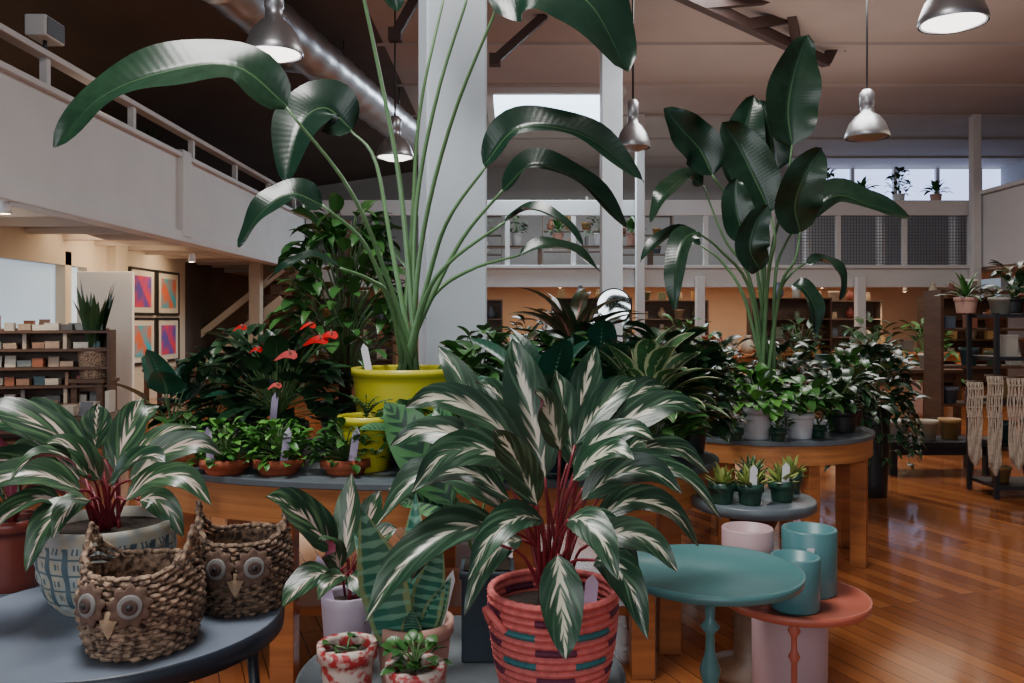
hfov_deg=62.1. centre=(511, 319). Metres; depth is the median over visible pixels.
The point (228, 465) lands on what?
pot
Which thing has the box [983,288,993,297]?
gift box
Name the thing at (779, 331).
gift box
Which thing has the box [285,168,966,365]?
wall
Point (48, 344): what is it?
soap box
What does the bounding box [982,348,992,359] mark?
gift box
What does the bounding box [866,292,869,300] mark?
glass jar
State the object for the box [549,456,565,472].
pot
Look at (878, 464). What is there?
plant
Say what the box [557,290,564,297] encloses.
gift box
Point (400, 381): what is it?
pot
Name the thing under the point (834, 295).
plant pot
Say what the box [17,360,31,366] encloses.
soap box
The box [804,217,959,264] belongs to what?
plant ledge
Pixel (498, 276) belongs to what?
wall
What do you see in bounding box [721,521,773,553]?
plant pot
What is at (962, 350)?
plant pot
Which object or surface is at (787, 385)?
pot
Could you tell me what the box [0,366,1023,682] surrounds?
floor
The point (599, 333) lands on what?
potted calathea
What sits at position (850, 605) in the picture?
side table
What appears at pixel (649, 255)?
plant ledge
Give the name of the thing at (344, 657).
seedling
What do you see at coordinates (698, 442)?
pot
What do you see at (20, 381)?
soap box
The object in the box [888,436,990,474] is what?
display table
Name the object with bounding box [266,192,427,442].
pothos
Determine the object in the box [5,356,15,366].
greeting card
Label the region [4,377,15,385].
gift box
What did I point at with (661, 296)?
gift box
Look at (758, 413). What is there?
plant
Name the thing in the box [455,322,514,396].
pothos
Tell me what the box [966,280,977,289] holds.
plant pot
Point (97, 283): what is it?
divider
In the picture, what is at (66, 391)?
book
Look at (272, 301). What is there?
staircase
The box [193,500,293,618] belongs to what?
basket
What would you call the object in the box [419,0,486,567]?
column
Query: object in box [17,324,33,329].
soap box
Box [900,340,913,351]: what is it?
gift box
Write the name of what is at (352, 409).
pot
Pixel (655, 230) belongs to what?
plant pot
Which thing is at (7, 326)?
gift box
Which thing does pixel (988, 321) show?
plant pot
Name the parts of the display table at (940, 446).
leg, leg, leg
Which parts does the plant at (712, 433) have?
pot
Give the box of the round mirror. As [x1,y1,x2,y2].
[596,288,631,324]
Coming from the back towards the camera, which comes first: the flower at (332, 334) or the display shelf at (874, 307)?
the display shelf at (874, 307)
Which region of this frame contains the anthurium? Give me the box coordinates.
[191,321,356,454]
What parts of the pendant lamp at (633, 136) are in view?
cord, lamp shade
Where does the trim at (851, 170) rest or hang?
attached to the wall at (533, 183)
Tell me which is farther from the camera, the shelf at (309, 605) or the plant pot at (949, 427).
the plant pot at (949, 427)
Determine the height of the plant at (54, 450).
0.519 m
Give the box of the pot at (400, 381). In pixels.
[351,364,445,460]
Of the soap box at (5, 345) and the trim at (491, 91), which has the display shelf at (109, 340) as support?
the soap box at (5, 345)
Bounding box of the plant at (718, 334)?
[696,331,757,419]
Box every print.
[128,266,155,314]
[134,317,155,365]
[156,270,179,315]
[156,318,179,361]
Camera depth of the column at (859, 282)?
17.71 m
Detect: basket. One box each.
[73,521,206,663]
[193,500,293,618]
[487,568,619,682]
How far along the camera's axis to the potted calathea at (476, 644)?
2.29 m
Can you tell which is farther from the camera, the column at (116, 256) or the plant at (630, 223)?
the plant at (630, 223)
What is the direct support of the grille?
attached to the loudspeaker
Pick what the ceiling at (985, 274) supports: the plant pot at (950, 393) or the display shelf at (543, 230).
the display shelf at (543, 230)
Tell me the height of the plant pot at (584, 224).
0.198 m
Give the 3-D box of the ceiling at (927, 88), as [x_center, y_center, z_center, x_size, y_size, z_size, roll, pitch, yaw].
[6.200,-4.357,9.000,16.600,0.195,30.000,0,0,0]
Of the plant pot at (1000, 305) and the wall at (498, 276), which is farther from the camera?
the wall at (498, 276)
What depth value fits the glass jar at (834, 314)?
19.42 m
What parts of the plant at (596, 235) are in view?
pot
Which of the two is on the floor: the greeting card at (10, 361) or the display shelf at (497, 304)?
the display shelf at (497, 304)
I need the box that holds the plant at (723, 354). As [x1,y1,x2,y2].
[683,344,736,417]
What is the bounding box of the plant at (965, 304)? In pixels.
[936,272,992,312]
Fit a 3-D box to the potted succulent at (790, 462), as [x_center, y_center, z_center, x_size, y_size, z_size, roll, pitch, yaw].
[1.040,0.578,3.208,0.149,0.145,0.136,0,0,9]
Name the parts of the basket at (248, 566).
handle, handle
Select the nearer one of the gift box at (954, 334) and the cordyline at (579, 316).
the cordyline at (579, 316)
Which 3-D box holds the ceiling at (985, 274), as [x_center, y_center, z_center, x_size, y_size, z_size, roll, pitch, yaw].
[2.700,-1.060,21.000,18.000,0.100,6.000,0,0,0]
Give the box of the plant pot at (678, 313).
[673,309,683,318]
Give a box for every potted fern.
[155,412,220,466]
[186,416,264,475]
[238,417,319,475]
[309,417,387,475]
[337,394,390,472]
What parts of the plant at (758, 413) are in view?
pot, stem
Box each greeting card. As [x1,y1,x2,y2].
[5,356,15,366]
[39,319,49,324]
[48,357,58,366]
[79,402,92,415]
[90,391,95,400]
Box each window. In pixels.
[0,258,76,327]
[493,95,599,121]
[826,169,1000,199]
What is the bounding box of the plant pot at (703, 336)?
[702,335,715,339]
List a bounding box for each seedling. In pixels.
[317,632,377,682]
[380,629,452,682]
[723,414,749,440]
[768,416,795,441]
[812,413,834,437]
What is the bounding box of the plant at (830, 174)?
[826,168,835,179]
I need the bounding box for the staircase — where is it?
[201,269,297,385]
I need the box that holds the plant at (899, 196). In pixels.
[884,167,911,199]
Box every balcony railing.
[0,23,299,208]
[306,200,968,264]
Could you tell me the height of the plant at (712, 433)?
0.404 m
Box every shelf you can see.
[0,330,115,444]
[299,568,655,615]
[314,298,395,383]
[487,216,501,264]
[487,299,502,374]
[542,216,599,264]
[551,298,631,341]
[623,216,673,255]
[645,300,708,340]
[746,298,831,380]
[832,300,881,365]
[917,297,1007,383]
[924,290,1023,435]
[966,313,1023,499]
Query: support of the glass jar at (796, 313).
on the display shelf at (787, 306)
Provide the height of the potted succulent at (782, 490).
0.148 m
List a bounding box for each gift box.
[4,323,15,330]
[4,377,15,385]
[4,394,17,396]
[24,320,34,324]
[32,358,45,366]
[33,375,46,384]
[80,394,87,401]
[93,341,100,347]
[360,329,367,338]
[377,349,386,358]
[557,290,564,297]
[658,293,665,299]
[691,291,694,299]
[727,336,737,347]
[776,327,782,336]
[776,337,784,345]
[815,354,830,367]
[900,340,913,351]
[944,316,955,327]
[945,331,956,338]
[962,315,977,327]
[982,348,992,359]
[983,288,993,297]
[984,331,992,338]
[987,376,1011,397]
[1000,335,1018,356]
[1005,352,1021,364]
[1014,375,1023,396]
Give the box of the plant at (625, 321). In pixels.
[623,317,644,342]
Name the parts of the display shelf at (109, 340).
panel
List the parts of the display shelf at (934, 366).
panel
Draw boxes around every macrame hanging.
[964,381,983,465]
[984,375,1003,475]
[1004,377,1023,469]
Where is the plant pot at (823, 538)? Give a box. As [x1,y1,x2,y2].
[781,522,837,599]
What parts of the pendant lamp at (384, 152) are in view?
lamp shade, cord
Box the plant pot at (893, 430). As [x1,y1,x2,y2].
[890,418,908,438]
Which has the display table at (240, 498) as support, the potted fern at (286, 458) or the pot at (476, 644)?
the potted fern at (286, 458)
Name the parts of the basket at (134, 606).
handle, handle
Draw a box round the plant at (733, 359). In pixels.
[718,341,749,413]
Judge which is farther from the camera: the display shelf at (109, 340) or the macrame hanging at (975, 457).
the display shelf at (109, 340)
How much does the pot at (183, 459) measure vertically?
0.055 m
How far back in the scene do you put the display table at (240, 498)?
3.02 m
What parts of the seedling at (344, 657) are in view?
stem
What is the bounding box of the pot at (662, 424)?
[654,423,666,433]
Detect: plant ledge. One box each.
[487,246,660,264]
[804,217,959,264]
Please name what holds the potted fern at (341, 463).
on the display table at (240, 498)
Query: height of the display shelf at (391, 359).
1.750 m
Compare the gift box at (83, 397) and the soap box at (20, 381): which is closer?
the soap box at (20, 381)
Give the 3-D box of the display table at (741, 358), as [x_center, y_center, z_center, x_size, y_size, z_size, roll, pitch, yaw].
[2.900,0.900,12.600,1.700,0.800,0.800,0,0,0]
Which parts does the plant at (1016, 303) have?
stem, pot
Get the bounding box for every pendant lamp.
[246,0,303,63]
[376,10,413,161]
[618,0,650,151]
[844,0,889,142]
[917,0,990,34]
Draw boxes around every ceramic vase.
[487,306,494,318]
[547,219,554,229]
[658,307,665,318]
[659,324,665,331]
[691,307,694,318]
[741,335,753,353]
[776,282,783,297]
[811,346,820,357]
[846,290,853,300]
[846,306,853,318]
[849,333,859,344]
[877,334,885,343]
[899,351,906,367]
[928,283,936,290]
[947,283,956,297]
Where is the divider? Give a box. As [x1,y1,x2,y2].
[77,271,133,409]
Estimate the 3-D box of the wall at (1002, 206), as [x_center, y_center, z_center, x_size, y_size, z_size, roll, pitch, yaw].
[9.880,-1.895,12.000,0.300,1.590,12.000,0,0,0]
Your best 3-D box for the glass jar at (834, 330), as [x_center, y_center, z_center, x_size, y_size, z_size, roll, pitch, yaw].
[7.382,0.285,19.473,0.161,0.196,0.161,0,0,-3]
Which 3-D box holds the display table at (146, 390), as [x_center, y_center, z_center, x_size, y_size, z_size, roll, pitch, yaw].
[-4.600,1.000,12.500,1.400,0.600,0.700,0,0,-6]
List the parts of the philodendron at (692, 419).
stem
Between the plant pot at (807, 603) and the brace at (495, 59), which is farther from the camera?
the brace at (495, 59)
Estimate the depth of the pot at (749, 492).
2.96 m
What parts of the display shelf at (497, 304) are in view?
panel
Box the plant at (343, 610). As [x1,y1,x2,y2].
[266,473,396,636]
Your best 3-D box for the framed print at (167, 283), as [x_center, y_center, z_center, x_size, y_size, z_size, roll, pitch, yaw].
[-5.980,-0.460,14.770,0.050,0.760,0.940,0,0,0]
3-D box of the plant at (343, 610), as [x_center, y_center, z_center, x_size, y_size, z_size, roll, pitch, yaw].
[-0.426,0.633,2.103,0.284,0.494,0.366,0,0,7]
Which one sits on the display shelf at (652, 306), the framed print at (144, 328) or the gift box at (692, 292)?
the gift box at (692, 292)
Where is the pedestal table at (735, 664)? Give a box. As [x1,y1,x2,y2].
[691,487,816,682]
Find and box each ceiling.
[0,0,418,191]
[0,206,273,267]
[224,268,1016,280]
[366,0,1023,167]
[981,263,1023,269]
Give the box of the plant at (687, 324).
[659,314,721,364]
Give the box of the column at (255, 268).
[249,262,262,386]
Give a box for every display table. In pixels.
[0,410,132,483]
[68,377,119,448]
[142,366,241,404]
[162,438,718,682]
[704,415,874,567]
[726,353,756,364]
[727,347,797,359]
[798,366,963,435]
[832,351,960,381]
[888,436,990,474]
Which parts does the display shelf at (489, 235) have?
panel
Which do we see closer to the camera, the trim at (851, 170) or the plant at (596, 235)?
the plant at (596, 235)
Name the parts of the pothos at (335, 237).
stem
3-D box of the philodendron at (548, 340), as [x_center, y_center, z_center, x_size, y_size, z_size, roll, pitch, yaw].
[0.175,0.295,3.455,0.469,0.511,0.484,0,0,-43]
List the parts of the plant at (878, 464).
pot, stem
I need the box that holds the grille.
[47,16,64,43]
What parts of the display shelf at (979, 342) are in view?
panel, panel, panel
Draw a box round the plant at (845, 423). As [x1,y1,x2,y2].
[806,367,894,433]
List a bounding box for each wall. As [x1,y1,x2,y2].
[0,60,306,270]
[0,227,184,400]
[185,262,295,382]
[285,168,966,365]
[303,265,969,287]
[979,179,1023,267]
[1001,161,1023,363]
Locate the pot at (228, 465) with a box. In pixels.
[199,454,251,475]
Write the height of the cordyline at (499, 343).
0.552 m
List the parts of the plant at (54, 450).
pot, stem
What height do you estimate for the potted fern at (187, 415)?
0.194 m
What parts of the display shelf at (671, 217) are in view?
panel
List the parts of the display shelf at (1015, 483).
corner post, corner post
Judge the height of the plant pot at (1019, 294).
0.157 m
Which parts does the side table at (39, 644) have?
leg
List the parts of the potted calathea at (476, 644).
stem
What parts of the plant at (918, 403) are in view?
pot, stem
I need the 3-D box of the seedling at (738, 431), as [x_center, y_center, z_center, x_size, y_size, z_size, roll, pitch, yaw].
[1.129,0.532,4.249,0.158,0.137,0.171,0,0,14]
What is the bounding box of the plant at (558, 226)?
[544,219,570,239]
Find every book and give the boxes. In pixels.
[21,389,26,398]
[22,334,29,348]
[63,333,70,348]
[63,388,70,402]
[65,371,70,384]
[105,390,114,411]
[585,236,587,249]
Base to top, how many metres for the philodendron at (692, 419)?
0.314 m
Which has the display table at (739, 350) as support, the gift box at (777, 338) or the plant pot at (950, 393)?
the gift box at (777, 338)
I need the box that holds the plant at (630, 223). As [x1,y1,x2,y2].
[623,216,646,245]
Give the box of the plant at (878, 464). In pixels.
[821,339,931,497]
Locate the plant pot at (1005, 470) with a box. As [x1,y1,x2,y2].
[988,465,1011,482]
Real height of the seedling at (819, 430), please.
0.131 m
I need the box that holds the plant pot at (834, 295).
[828,291,838,300]
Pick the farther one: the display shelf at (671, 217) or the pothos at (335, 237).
the display shelf at (671, 217)
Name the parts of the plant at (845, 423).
pot, stem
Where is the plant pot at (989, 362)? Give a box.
[984,351,1001,365]
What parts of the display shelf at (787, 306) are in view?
panel, panel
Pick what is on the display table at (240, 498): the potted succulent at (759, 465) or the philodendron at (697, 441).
the philodendron at (697, 441)
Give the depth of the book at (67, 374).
8.62 m
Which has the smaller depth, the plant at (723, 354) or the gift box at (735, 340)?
the plant at (723, 354)
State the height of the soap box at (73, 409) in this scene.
0.080 m
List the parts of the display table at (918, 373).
leg, leg, leg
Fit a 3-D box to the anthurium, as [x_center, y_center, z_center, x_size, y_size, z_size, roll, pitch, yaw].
[-0.940,0.278,3.414,0.680,0.545,0.694,0,0,-42]
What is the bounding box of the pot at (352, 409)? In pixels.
[320,399,355,442]
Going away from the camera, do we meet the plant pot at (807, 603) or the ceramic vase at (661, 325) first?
the plant pot at (807, 603)
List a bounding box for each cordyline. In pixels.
[477,322,546,374]
[503,287,650,357]
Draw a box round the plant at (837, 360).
[805,347,891,423]
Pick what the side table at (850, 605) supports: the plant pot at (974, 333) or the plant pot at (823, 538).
the plant pot at (823, 538)
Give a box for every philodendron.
[107,346,229,430]
[147,346,278,441]
[187,323,295,439]
[371,398,432,467]
[437,340,503,380]
[501,330,588,370]
[622,321,750,434]
[649,391,714,438]
[675,363,745,453]
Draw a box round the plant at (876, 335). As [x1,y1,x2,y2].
[836,316,912,392]
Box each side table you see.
[0,586,284,682]
[637,544,805,682]
[729,581,872,682]
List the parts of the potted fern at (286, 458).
stem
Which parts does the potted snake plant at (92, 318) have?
pot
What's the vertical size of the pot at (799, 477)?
0.075 m
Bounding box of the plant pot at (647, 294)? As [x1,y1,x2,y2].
[645,292,650,299]
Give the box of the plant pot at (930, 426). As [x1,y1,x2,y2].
[917,419,938,440]
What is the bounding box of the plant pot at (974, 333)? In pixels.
[964,331,976,338]
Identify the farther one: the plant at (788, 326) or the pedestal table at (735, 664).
the plant at (788, 326)
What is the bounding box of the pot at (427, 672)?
[385,653,444,682]
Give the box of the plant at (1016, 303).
[979,260,1023,312]
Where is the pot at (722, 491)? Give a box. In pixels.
[708,479,735,504]
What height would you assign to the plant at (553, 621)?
0.838 m
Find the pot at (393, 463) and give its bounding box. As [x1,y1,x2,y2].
[390,451,398,467]
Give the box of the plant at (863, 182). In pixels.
[857,176,879,190]
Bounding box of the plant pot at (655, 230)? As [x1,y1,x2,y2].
[652,228,660,233]
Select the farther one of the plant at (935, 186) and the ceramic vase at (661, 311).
the ceramic vase at (661, 311)
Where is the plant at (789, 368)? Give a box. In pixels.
[746,335,831,410]
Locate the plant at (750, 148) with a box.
[640,35,911,427]
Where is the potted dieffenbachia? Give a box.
[585,326,730,433]
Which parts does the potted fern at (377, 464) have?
stem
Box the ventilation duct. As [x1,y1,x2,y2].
[203,0,418,154]
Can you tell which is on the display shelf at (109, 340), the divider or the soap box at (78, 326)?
the soap box at (78, 326)
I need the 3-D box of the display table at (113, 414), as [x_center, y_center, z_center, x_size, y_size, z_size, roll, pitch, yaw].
[-3.950,1.040,7.000,1.500,0.520,0.700,0,0,-6]
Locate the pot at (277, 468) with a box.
[253,454,304,475]
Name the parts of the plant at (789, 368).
stem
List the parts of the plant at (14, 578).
stem, pot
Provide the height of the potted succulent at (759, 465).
0.140 m
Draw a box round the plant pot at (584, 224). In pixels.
[581,222,590,229]
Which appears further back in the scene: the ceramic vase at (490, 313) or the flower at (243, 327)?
the ceramic vase at (490, 313)
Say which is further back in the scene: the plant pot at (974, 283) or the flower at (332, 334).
the plant pot at (974, 283)
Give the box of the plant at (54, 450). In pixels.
[0,397,221,617]
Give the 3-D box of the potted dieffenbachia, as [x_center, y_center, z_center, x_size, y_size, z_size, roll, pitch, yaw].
[0.538,0.283,3.314,0.640,0.533,0.684,0,0,-21]
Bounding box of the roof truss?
[675,0,844,66]
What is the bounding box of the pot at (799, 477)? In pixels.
[791,473,802,494]
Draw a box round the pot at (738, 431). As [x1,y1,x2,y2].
[730,427,743,440]
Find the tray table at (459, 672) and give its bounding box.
[295,615,625,682]
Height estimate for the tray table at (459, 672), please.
0.455 m
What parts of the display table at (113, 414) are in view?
leg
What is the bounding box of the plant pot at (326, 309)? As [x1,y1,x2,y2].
[321,308,331,317]
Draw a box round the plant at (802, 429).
[761,374,846,439]
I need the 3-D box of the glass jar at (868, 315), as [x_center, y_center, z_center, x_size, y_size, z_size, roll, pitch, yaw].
[8.142,-0.113,19.486,0.146,0.165,0.146,0,0,2]
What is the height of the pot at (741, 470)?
0.075 m
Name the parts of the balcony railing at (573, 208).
post, post, post, handrail, post, post, post, wire panel, post, post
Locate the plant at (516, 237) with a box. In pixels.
[500,216,528,245]
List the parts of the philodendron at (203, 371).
stem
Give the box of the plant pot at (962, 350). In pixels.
[959,347,978,364]
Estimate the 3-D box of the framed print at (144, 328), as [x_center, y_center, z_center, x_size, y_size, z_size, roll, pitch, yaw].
[-5.980,0.340,13.750,0.050,0.760,0.940,0,0,0]
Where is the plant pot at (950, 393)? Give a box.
[944,386,958,402]
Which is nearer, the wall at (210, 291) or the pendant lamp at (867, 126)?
the pendant lamp at (867, 126)
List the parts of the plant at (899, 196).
pot, stem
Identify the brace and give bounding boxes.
[388,0,418,42]
[489,14,547,66]
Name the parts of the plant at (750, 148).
stem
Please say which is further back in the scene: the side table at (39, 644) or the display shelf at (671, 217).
the display shelf at (671, 217)
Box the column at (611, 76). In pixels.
[600,51,622,341]
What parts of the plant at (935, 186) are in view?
pot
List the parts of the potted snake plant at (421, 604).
pot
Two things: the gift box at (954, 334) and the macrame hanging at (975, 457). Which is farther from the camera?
the gift box at (954, 334)
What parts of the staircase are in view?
handrail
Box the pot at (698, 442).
[684,420,707,453]
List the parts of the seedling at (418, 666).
stem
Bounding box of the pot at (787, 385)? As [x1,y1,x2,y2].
[746,384,790,427]
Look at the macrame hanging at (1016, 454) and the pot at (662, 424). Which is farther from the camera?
the macrame hanging at (1016, 454)
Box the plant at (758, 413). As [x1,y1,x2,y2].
[717,362,810,439]
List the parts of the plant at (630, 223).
pot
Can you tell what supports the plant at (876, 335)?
on the floor
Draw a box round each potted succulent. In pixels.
[704,462,743,504]
[732,454,769,481]
[734,462,775,505]
[763,460,798,502]
[771,455,807,494]
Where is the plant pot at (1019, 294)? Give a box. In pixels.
[1018,293,1023,313]
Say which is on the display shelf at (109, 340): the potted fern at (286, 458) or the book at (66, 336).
the book at (66, 336)
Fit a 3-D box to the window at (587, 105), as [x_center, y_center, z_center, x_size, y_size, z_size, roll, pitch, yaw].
[0.800,-4.260,17.100,2.300,0.060,2.600,0,0,0]
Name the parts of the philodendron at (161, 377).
stem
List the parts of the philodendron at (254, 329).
stem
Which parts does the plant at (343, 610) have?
pot, stem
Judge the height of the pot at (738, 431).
0.060 m
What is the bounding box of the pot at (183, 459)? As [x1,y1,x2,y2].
[170,453,205,466]
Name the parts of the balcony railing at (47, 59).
post, post, post, post, post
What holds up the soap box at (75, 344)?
on the display shelf at (109, 340)
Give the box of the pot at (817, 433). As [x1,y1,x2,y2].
[812,424,826,437]
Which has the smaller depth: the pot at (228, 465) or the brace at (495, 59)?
the pot at (228, 465)
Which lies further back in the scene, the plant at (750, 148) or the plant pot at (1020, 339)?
the plant pot at (1020, 339)
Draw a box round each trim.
[487,87,625,124]
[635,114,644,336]
[695,277,704,340]
[849,168,981,199]
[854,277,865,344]
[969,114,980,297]
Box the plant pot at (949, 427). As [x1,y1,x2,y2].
[938,417,961,438]
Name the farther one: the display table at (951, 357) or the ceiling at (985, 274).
the ceiling at (985, 274)
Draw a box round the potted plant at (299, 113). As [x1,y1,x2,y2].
[53,0,643,460]
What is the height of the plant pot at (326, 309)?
0.205 m
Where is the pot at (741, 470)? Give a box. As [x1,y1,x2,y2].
[739,469,764,481]
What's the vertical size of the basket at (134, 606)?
0.262 m
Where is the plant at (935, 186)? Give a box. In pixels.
[920,179,951,199]
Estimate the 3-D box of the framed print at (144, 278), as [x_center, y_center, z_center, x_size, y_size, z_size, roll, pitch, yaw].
[-5.980,-0.460,13.750,0.050,0.760,0.940,0,0,0]
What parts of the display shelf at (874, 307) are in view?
panel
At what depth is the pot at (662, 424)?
3.20 m
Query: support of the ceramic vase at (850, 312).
on the display shelf at (874, 307)
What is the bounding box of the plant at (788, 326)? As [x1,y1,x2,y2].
[776,316,832,411]
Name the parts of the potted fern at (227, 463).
stem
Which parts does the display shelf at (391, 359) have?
panel, panel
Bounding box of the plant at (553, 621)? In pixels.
[364,338,721,682]
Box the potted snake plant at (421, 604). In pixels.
[353,493,454,682]
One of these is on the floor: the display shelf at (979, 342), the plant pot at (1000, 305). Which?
the display shelf at (979, 342)
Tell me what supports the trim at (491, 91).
attached to the ceiling at (927, 88)
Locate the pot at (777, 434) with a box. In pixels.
[769,428,786,441]
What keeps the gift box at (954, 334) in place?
on the display shelf at (979, 342)
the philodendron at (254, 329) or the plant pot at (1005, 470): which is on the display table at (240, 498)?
the philodendron at (254, 329)
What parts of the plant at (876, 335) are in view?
stem, pot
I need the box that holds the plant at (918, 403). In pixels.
[890,318,965,416]
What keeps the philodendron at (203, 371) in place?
on the display table at (240, 498)
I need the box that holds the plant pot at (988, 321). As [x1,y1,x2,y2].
[983,312,1002,327]
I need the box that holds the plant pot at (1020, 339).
[1018,337,1023,355]
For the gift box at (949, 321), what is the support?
on the display shelf at (934, 366)
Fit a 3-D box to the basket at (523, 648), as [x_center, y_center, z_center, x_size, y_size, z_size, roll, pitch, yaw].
[0.094,0.745,1.950,0.305,0.270,0.305,0,0,0]
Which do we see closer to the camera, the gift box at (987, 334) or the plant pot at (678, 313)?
the gift box at (987, 334)
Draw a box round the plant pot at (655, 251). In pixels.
[653,248,660,253]
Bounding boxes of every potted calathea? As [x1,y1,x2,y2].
[359,399,454,430]
[383,402,513,662]
[471,326,606,472]
[548,320,687,422]
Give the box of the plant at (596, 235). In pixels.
[582,216,599,245]
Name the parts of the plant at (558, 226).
pot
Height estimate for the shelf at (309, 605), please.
0.035 m
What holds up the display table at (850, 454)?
on the floor
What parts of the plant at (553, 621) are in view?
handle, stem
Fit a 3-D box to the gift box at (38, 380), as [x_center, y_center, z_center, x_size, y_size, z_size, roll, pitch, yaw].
[-4.790,0.612,8.628,0.106,0.091,0.083,0,0,-19]
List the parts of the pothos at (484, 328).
stem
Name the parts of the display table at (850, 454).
leg, leg, leg, leg, leg, leg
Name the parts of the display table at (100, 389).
leg, leg, leg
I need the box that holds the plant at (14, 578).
[0,437,103,593]
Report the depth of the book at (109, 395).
7.19 m
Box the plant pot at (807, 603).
[770,549,820,615]
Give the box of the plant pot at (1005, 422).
[1000,420,1016,440]
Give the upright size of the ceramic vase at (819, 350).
0.311 m
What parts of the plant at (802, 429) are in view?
pot, stem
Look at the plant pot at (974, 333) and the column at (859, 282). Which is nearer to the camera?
the plant pot at (974, 333)
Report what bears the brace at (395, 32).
attached to the ceiling at (927, 88)
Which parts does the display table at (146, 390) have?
leg, leg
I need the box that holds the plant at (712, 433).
[695,357,757,435]
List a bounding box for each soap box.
[0,377,4,384]
[3,343,17,348]
[16,378,31,384]
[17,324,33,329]
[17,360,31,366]
[32,325,43,329]
[32,342,44,347]
[44,323,61,329]
[45,341,61,347]
[45,378,60,384]
[46,395,62,401]
[59,361,73,366]
[61,324,74,329]
[62,405,78,415]
[73,342,88,347]
[76,324,82,329]
[79,401,99,411]
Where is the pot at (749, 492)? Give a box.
[736,481,763,505]
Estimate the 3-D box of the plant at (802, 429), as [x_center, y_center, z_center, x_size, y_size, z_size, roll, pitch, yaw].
[1.469,0.442,4.325,0.449,0.317,0.421,0,0,33]
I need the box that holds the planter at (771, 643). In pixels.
[751,618,827,682]
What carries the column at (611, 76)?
on the floor
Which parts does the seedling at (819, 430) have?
stem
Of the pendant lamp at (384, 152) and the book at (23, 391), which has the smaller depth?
the book at (23, 391)
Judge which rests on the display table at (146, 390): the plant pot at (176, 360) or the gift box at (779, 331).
the plant pot at (176, 360)
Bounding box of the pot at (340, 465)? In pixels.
[320,454,370,475]
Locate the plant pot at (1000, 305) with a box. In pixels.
[988,297,1010,313]
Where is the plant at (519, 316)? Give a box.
[503,314,548,351]
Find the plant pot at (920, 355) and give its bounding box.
[918,353,923,367]
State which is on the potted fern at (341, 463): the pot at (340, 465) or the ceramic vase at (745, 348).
the pot at (340, 465)
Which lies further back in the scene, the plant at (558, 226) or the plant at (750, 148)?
the plant at (558, 226)
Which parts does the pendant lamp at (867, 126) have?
lamp shade, cord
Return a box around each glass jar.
[792,289,800,297]
[794,311,799,318]
[832,312,836,318]
[832,328,837,336]
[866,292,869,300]
[866,311,870,318]
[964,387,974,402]
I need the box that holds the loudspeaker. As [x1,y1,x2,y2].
[25,14,64,48]
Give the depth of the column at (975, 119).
17.71 m
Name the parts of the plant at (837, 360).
stem, pot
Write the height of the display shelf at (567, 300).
1.750 m
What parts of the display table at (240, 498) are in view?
leg, leg, leg, leg, leg, leg, leg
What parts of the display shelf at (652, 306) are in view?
panel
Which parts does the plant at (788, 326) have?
stem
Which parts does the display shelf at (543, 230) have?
panel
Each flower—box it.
[233,325,246,330]
[249,347,262,352]
[268,382,281,389]
[274,350,296,360]
[300,322,315,329]
[303,335,327,345]
[323,331,337,338]
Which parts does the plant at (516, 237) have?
stem, pot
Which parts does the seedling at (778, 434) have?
stem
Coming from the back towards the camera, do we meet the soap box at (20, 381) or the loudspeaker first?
the soap box at (20, 381)
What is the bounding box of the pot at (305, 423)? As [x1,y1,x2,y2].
[246,419,308,454]
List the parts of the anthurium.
stem, flower stem, flower stem, flower stem, flower stem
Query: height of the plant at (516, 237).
0.893 m
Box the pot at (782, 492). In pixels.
[768,479,795,502]
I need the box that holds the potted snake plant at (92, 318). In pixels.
[73,279,114,378]
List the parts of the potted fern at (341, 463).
stem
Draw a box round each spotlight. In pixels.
[0,201,11,214]
[188,253,195,261]
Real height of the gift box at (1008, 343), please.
0.162 m
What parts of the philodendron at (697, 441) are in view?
stem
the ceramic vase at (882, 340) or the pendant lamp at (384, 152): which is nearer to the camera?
the pendant lamp at (384, 152)
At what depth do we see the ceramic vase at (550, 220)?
20.95 m
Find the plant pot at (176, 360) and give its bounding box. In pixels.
[175,359,183,367]
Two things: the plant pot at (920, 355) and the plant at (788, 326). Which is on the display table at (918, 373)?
the plant pot at (920, 355)
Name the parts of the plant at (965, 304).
pot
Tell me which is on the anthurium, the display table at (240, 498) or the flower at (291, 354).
the flower at (291, 354)
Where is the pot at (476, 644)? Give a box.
[459,558,513,662]

